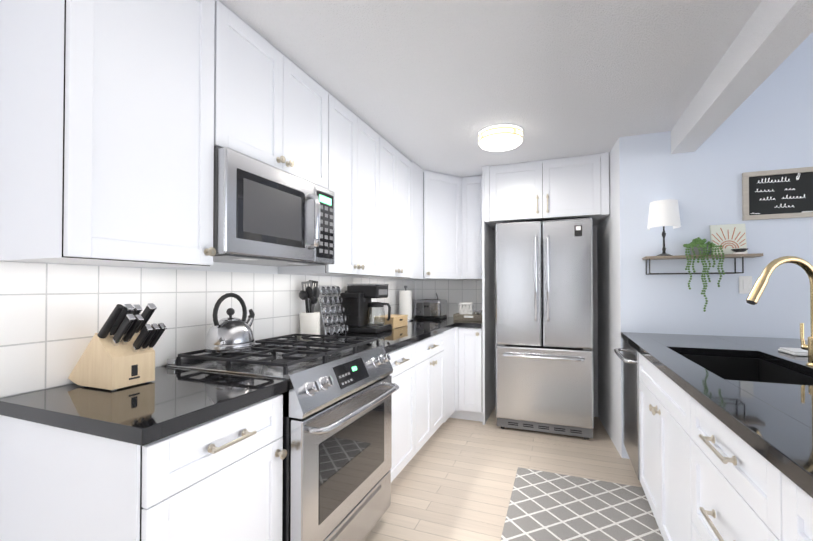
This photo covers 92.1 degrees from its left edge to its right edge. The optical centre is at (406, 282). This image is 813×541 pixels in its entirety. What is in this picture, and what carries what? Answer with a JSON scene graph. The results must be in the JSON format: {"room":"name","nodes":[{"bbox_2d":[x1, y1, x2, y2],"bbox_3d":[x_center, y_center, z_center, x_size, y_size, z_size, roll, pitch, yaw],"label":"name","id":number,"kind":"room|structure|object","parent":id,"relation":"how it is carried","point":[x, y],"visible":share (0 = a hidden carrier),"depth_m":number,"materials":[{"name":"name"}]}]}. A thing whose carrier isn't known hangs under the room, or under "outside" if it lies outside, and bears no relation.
{"room":"kitchen","nodes":[
{"label":"kitchen","id":0,"kind":"room"},
{"bbox_2d":[1,261,396,397],"bbox_3d":[-1.185,0.087,1.371,0.120,2.345,6.900,0,-1,22],"label":"wall","id":1,"kind":"structure","parent":0,"point":[231,267],"depth_m":1.95,"materials":[{"name":"white paint"}]},
{"bbox_2d":[0,0,235,267],"bbox_3d":[-0.949,-0.571,1.335,0.345,1.022,0.530,0,-1,22],"label":"upper cabinet","id":2,"kind":"object","parent":1,"relation":"attached to","point":[120,120],"depth_m":1.14,"materials":[{"name":"white wood"}]},
{"bbox_2d":[0,261,415,397],"bbox_3d":[-0.565,0.161,2.770,0.006,0.402,3.600,0,-1,22],"label":"tiled wall","id":3,"kind":"structure","parent":1,"relation":"attached to","point":[53,318],"depth_m":1.45,"materials":[{"name":"white tile"}]},
{"bbox_2d":[236,15,295,175],"bbox_3d":[-0.793,-0.792,1.733,0.345,0.570,0.439,0,-1,22],"label":"upper cabinet","id":4,"kind":"object","parent":1,"relation":"attached to","point":[265,77],"depth_m":1.72,"materials":[{"name":"white wood"}]},
{"bbox_2d":[213,147,334,266],"bbox_3d":[-0.687,-0.297,1.860,0.444,0.409,0.757,0,-1,22],"label":"microwave","id":5,"kind":"object","parent":4,"relation":"attached to","point":[264,214],"visible":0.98,"depth_m":1.67,"materials":[{"name":"grey metal"}]},
{"bbox_2d":[296,66,331,190],"bbox_3d":[-0.675,-0.788,2.032,0.345,0.570,0.439,0,-1,22],"label":"upper cabinet","id":6,"kind":"object","parent":1,"relation":"attached to","point":[313,102],"depth_m":2.05,"materials":[{"name":"white wood"}]},
{"bbox_2d":[278,96,363,275],"bbox_3d":[-0.533,-0.558,2.387,0.345,1.022,0.449,0,-1,22],"label":"upper cabinet","id":7,"kind":"object","parent":1,"relation":"attached to","point":[347,128],"depth_m":2.38,"materials":[{"name":"white wood"}]},
{"bbox_2d":[333,123,383,278],"bbox_3d":[-0.412,-0.554,2.695,0.345,1.022,0.446,0,-1,22],"label":"upper cabinet","id":8,"kind":"object","parent":1,"relation":"attached to","point":[373,142],"depth_m":2.72,"materials":[{"name":"white wood"}]},
{"bbox_2d":[384,139,403,279],"bbox_3d":[-0.292,-0.550,2.998,0.345,1.022,0.446,0,-1,22],"label":"upper cabinet","id":9,"kind":"object","parent":1,"relation":"attached to","point":[393,159],"depth_m":3.03,"materials":[{"name":"white wood"}]},
{"bbox_2d":[404,156,411,279],"bbox_3d":[-0.183,-0.546,3.276,0.345,1.022,0.385,0,-1,22],"label":"upper cabinet","id":10,"kind":"object","parent":1,"relation":"attached to","point":[407,163],"depth_m":3.32,"materials":[{"name":"white wood"}]},
{"bbox_2d":[412,161,423,279],"bbox_3d":[-0.036,-0.543,3.578,0.396,1.023,0.403,0,-1,22],"label":"upper cabinet","id":11,"kind":"object","parent":1,"relation":"attached to","point":[417,172],"depth_m":3.52,"materials":[{"name":"white wood"}]},
{"bbox_2d":[424,170,471,279],"bbox_3d":[0.267,-0.538,3.911,0.716,1.023,0.876,0,-1,22],"label":"upper cabinet","id":12,"kind":"object","parent":1,"relation":"attached to","point":[447,198],"depth_m":3.80,"materials":[{"name":"white wood"}]},
{"bbox_2d":[219,0,761,176],"bbox_3d":[-0.064,-1.141,0.945,2.530,0.100,6.900,0,-1,22],"label":"ceiling","id":13,"kind":"structure","parent":0,"point":[437,86],"depth_m":1.93,"materials":[{"name":"white paint"}]},
{"bbox_2d":[478,123,522,150],"bbox_3d":[0.667,-1.014,2.783,0.310,0.106,0.310,0,-1,22],"label":"ceiling light","id":14,"kind":"object","parent":13,"relation":"attached to","point":[501,137],"visible":1,"depth_m":2.68,"materials":[{"name":"white plastic"}]},
{"bbox_2d":[671,0,812,153],"bbox_3d":[0.854,-1.020,0.015,0.140,0.164,5.848,0,-1,22],"label":"header beam","id":15,"kind":"structure","parent":13,"relation":"attached to","point":[772,36],"depth_m":1.72,"materials":[{"name":"white paint"}]},
{"bbox_2d":[363,406,641,540],"bbox_3d":[1.351,1.272,0.398,5.900,0.050,6.980,0,-1,22],"label":"floor","id":16,"kind":"structure","parent":0,"point":[454,480],"depth_m":2.63,"materials":[{"name":"beige wood"}]},
{"bbox_2d":[0,396,286,540],"bbox_3d":[-0.817,0.822,1.264,0.621,0.874,0.503,0,-1,22],"label":"base cabinet","id":17,"kind":"object","parent":16,"relation":"on","point":[172,454],"depth_m":1.07,"materials":[{"name":"white wood"}]},
{"bbox_2d":[0,366,286,447],"bbox_3d":[-0.811,0.363,1.262,0.637,0.040,0.517,0,-1,22],"label":"countertop","id":18,"kind":"structure","parent":17,"relation":"on","point":[178,400],"depth_m":1.11,"materials":[{"name":"black stone"}]},
{"bbox_2d":[68,303,166,390],"bbox_3d":[-0.972,0.207,1.323,0.291,0.274,0.140,0,-1,22],"label":"knife block","id":19,"kind":"object","parent":18,"relation":"on","point":[119,352],"visible":1,"depth_m":1.27,"materials":[{"name":"brown wood"}]},
{"bbox_2d":[167,333,398,540],"bbox_3d":[-0.498,0.782,1.839,0.748,0.968,0.787,0,-1,22],"label":"range","id":20,"kind":"object","parent":16,"relation":"on","point":[337,425],"visible":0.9,"depth_m":1.61,"materials":[{"name":"silver metal"}]},
{"bbox_2d":[204,293,254,352],"bbox_3d":[-0.762,0.171,1.733,0.202,0.250,0.243,0,-1,22],"label":"kettle","id":21,"kind":"object","parent":20,"relation":"on","point":[230,334],"visible":1,"depth_m":1.65,"materials":[{"name":"silver metal"}]},
{"bbox_2d":[388,344,419,481],"bbox_3d":[-0.317,0.838,2.527,0.619,0.874,0.616,0,-1,22],"label":"base cabinet","id":22,"kind":"object","parent":16,"relation":"on","point":[405,362],"depth_m":2.48,"materials":[{"name":"white wood"}]},
{"bbox_2d":[298,316,455,352],"bbox_3d":[-0.015,0.389,3.279,0.637,0.040,2.228,0,-1,22],"label":"countertop","id":23,"kind":"structure","parent":22,"relation":"on","point":[416,330],"depth_m":2.77,"materials":[{"name":"black stone"}]},
{"bbox_2d":[299,280,319,340],"bbox_3d":[-0.610,0.172,2.430,0.135,0.372,0.151,0,-1,22],"label":"utensil crock","id":24,"kind":"object","parent":23,"relation":"on","point":[309,293],"visible":0.92,"depth_m":2.40,"materials":[{"name":"white ceramic"}]},
{"bbox_2d":[318,286,347,335],"bbox_3d":[-0.500,0.193,2.675,0.105,0.338,0.256,0,-1,22],"label":"spice rack","id":25,"kind":"object","parent":23,"relation":"on","point":[333,297],"visible":0.92,"depth_m":2.65,"materials":[{"name":"silver metal"}]},
{"bbox_2d":[340,284,391,333],"bbox_3d":[-0.287,0.188,2.929,0.336,0.352,0.282,0,-1,22],"label":"coffee maker","id":26,"kind":"object","parent":23,"relation":"on","point":[362,313],"visible":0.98,"depth_m":2.86,"materials":[{"name":"black plastic"}]},
{"bbox_2d":[385,314,407,328],"bbox_3d":[-0.127,0.323,3.240,0.181,0.090,0.306,0,-1,22],"label":"box","id":27,"kind":"object","parent":23,"relation":"on","point":[396,321],"visible":0.42,"depth_m":3.16,"materials":[{"name":"brown"}]},
{"bbox_2d":[399,286,412,320],"bbox_3d":[-0.008,0.205,3.862,0.150,0.342,0.150,0,-1,22],"label":"paper towel","id":28,"kind":"object","parent":23,"relation":"on","point":[405,302],"visible":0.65,"depth_m":3.81,"materials":[{"name":"white paper"}]},
{"bbox_2d":[414,293,446,318],"bbox_3d":[0.265,0.249,4.158,0.290,0.261,0.356,0,-1,22],"label":"toaster","id":29,"kind":"object","parent":23,"relation":"on","point":[430,308],"visible":1,"depth_m":4.02,"materials":[{"name":"silver metal"}]},
{"bbox_2d":[416,280,481,316],"bbox_3d":[0.514,0.180,4.276,0.848,0.402,0.005,0,-1,22],"label":"tiled wall","id":30,"kind":"structure","parent":23,"relation":"on","point":[457,291],"depth_m":4.28,"materials":[{"name":"white tile"}]},
{"bbox_2d":[453,302,481,320],"bbox_3d":[0.667,0.290,3.959,0.305,0.175,0.361,0,-1,22],"label":"wicker tray","id":31,"kind":"object","parent":23,"relation":"on","point":[467,312],"visible":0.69,"depth_m":3.85,"materials":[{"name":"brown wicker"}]},
{"bbox_2d":[420,332,443,448],"bbox_3d":[-0.107,0.845,3.059,0.619,0.874,0.769,0,-1,22],"label":"base cabinet","id":32,"kind":"object","parent":16,"relation":"on","point":[432,349],"depth_m":2.97,"materials":[{"name":"white wood"}]},
{"bbox_2d":[444,324,459,422],"bbox_3d":[0.104,0.852,3.552,0.650,0.874,0.420,0,-1,22],"label":"base cabinet","id":33,"kind":"object","parent":16,"relation":"on","point":[451,335],"depth_m":3.54,"materials":[{"name":"white wood"}]},
{"bbox_2d":[464,328,482,421],"bbox_3d":[0.669,0.856,3.869,0.268,0.874,0.623,0,-1,22],"label":"base cabinet","id":34,"kind":"object","parent":16,"relation":"on","point":[473,399],"depth_m":3.57,"materials":[{"name":"white wood"}]},
{"bbox_2d":[456,320,481,327],"bbox_3d":[0.677,0.397,3.862,0.243,0.039,0.636,0,-1,22],"label":"countertop","id":35,"kind":"structure","parent":34,"relation":"on","point":[463,324],"depth_m":3.58,"materials":[{"name":"black stone"}]},
{"bbox_2d":[482,166,494,424],"bbox_3d":[0.808,0.120,3.834,0.020,2.343,0.606,0,-1,22],"label":"panel","id":36,"kind":"object","parent":16,"relation":"on","point":[488,313],"visible":0.79,"depth_m":3.71,"materials":[{"name":"white wood"}]},
{"bbox_2d":[495,218,593,439],"bbox_3d":[1.245,0.388,3.553,0.773,1.800,0.750,0,-1,22],"label":"fridge","id":37,"kind":"object","parent":16,"relation":"on","point":[544,333],"visible":1,"depth_m":3.26,"materials":[{"name":"silver metal"}]},
{"bbox_2d":[500,467,663,540],"bbox_3d":[0.839,1.260,1.820,0.775,0.010,1.550,0,-1,22],"label":"rug","id":38,"kind":"object","parent":16,"relation":"on","point":[546,506],"visible":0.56,"depth_m":2.15,"materials":[{"name":"grey fabric"}]},
{"bbox_2d":[614,339,639,479],"bbox_3d":[1.708,0.838,2.471,0.673,0.873,0.596,0,-1,22],"label":"dishwasher","id":39,"kind":"object","parent":16,"relation":"on","point":[629,357],"visible":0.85,"depth_m":2.49,"materials":[{"name":"silver metal"}]},
{"bbox_2d":[639,392,768,540],"bbox_3d":[1.464,0.955,1.712,0.619,0.620,0.978,0,-1,22],"label":"base cabinet","id":40,"kind":"object","parent":16,"relation":"on","point":[666,439],"depth_m":1.70,"materials":[{"name":"white wood"}]},
{"bbox_2d":[685,460,768,540],"bbox_3d":[1.173,0.945,0.973,0.619,0.620,0.610,0,-1,22],"label":"base cabinet","id":41,"kind":"object","parent":16,"relation":"on","point":[724,502],"depth_m":1.09,"materials":[{"name":"white wood"}]},
{"bbox_2d":[769,468,812,540],"bbox_3d":[0.914,0.810,0.318,0.619,0.874,0.799,0,-1,22],"label":"base cabinet","id":42,"kind":"object","parent":16,"relation":"on","point":[790,511],"depth_m":0.79,"materials":[{"name":"white wood"}]},
{"bbox_2d":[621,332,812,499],"bbox_3d":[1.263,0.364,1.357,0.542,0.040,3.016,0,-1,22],"label":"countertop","id":43,"kind":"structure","parent":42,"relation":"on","point":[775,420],"depth_m":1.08,"materials":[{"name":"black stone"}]},
{"bbox_2d":[661,352,812,459],"bbox_3d":[1.470,0.493,1.700,0.429,0.232,0.853,0,-1,22],"label":"sink","id":44,"kind":"object","parent":43,"relation":"in","point":[731,365],"depth_m":1.70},
{"bbox_2d":[709,336,812,371],"bbox_3d":[1.727,0.362,1.174,0.460,0.040,3.016,0,-1,22],"label":"countertop","id":45,"kind":"structure","parent":42,"relation":"on","point":[767,347],"depth_m":2.16,"materials":[{"name":"black stone"}]},
{"bbox_2d":[746,256,812,366],"bbox_3d":[1.584,0.119,1.652,0.296,0.458,0.192,0,-1,22],"label":"faucet","id":46,"kind":"object","parent":45,"relation":"on","point":[757,290],"visible":1,"depth_m":1.62,"materials":[{"name":"gold metal"}]},
{"bbox_2d":[778,347,807,355],"bbox_3d":[1.913,0.341,1.919,0.090,0.020,0.150,0,-1,22],"label":"soap dish","id":47,"kind":"object","parent":45,"relation":"on","point":[797,351],"visible":0.98,"depth_m":1.89,"materials":[{"name":"white ceramic"}]},
{"bbox_2d":[415,225,597,416],"bbox_3d":[1.045,0.123,4.135,2.000,2.345,0.120,0,-1,22],"label":"wall","id":48,"kind":"structure","parent":0,"point":[595,338],"depth_m":3.77,"materials":[{"name":"white paint"}]},
{"bbox_2d":[472,175,481,279],"bbox_3d":[0.698,-0.537,3.995,0.293,1.022,0.405,0,-1,22],"label":"upper cabinet","id":49,"kind":"object","parent":48,"relation":"attached to","point":[476,180],"depth_m":3.85,"materials":[{"name":"white wood"}]},
{"bbox_2d":[484,152,608,229],"bbox_3d":[1.283,-0.800,3.638,1.013,0.508,0.632,0,-1,22],"label":"upper cabinet","id":50,"kind":"object","parent":48,"relation":"attached to","point":[576,187],"visible":1,"depth_m":3.36,"materials":[{"name":"white wood"}]},
{"bbox_2d":[597,139,621,457],"bbox_3d":[1.746,-0.265,3.300,0.180,3.100,0.930,0,-1,22],"label":"panel","id":51,"kind":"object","parent":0,"point":[609,319],"depth_m":3.18,"materials":[{"name":"white wood"}]},
{"bbox_2d":[619,32,812,458],"bbox_3d":[3.285,-0.279,2.257,3.650,3.100,0.120,0,-1,22],"label":"wall","id":52,"kind":"structure","parent":0,"point":[766,124],"depth_m":2.65,"materials":[{"name":"blue paint"}]},
{"bbox_2d":[642,253,762,274],"bbox_3d":[1.969,-0.117,2.638,0.640,0.123,0.130,0,-1,22],"label":"wall shelf","id":53,"kind":"object","parent":52,"relation":"attached to","point":[734,256],"visible":1,"depth_m":2.61,"materials":[{"name":"brown wood"}]},
{"bbox_2d":[647,199,680,255],"bbox_3d":[1.783,-0.367,2.714,0.196,0.378,0.196,0,-1,22],"label":"table lamp","id":54,"kind":"object","parent":53,"relation":"on","point":[663,213],"visible":0.9,"depth_m":2.65,"materials":[{"name":"white fabric"}]},
{"bbox_2d":[683,237,724,311],"bbox_3d":[1.966,-0.055,2.616,0.215,0.497,0.174,0,-1,22],"label":"hanging plant","id":55,"kind":"object","parent":53,"relation":"on","point":[697,246],"visible":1,"depth_m":2.56,"materials":[{"name":"green plant"}]},
{"bbox_2d":[710,224,746,254],"bbox_3d":[2.147,-0.283,2.615,0.190,0.210,0.044,0,-1,22],"label":"canvas art","id":56,"kind":"object","parent":53,"relation":"on","point":[728,237],"visible":0.83,"depth_m":2.61,"materials":[{"name":"white fabric"}]},
{"bbox_2d":[731,248,747,253],"bbox_3d":[2.162,-0.198,2.541,0.090,0.034,0.090,0,-1,22],"label":"bowl","id":57,"kind":"object","parent":53,"relation":"on","point":[740,251],"visible":0.81,"depth_m":2.52,"materials":[{"name":"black ceramic"}]},
{"bbox_2d":[739,276,751,293],"bbox_3d":[2.244,0.018,2.592,0.070,0.115,0.008,0,-1,22],"label":"light switch","id":58,"kind":"object","parent":52,"relation":"attached to","point":[745,284],"visible":0.92,"depth_m":2.59,"materials":[{"name":"white plastic"}]},
{"bbox_2d":[742,167,812,220],"bbox_3d":[2.463,-0.568,2.506,0.500,0.315,0.022,0,-1,22],"label":"frame","id":59,"kind":"object","parent":52,"relation":"attached to","point":[779,194],"visible":1,"depth_m":2.53,"materials":[{"name":"grey wood"}]}
]}

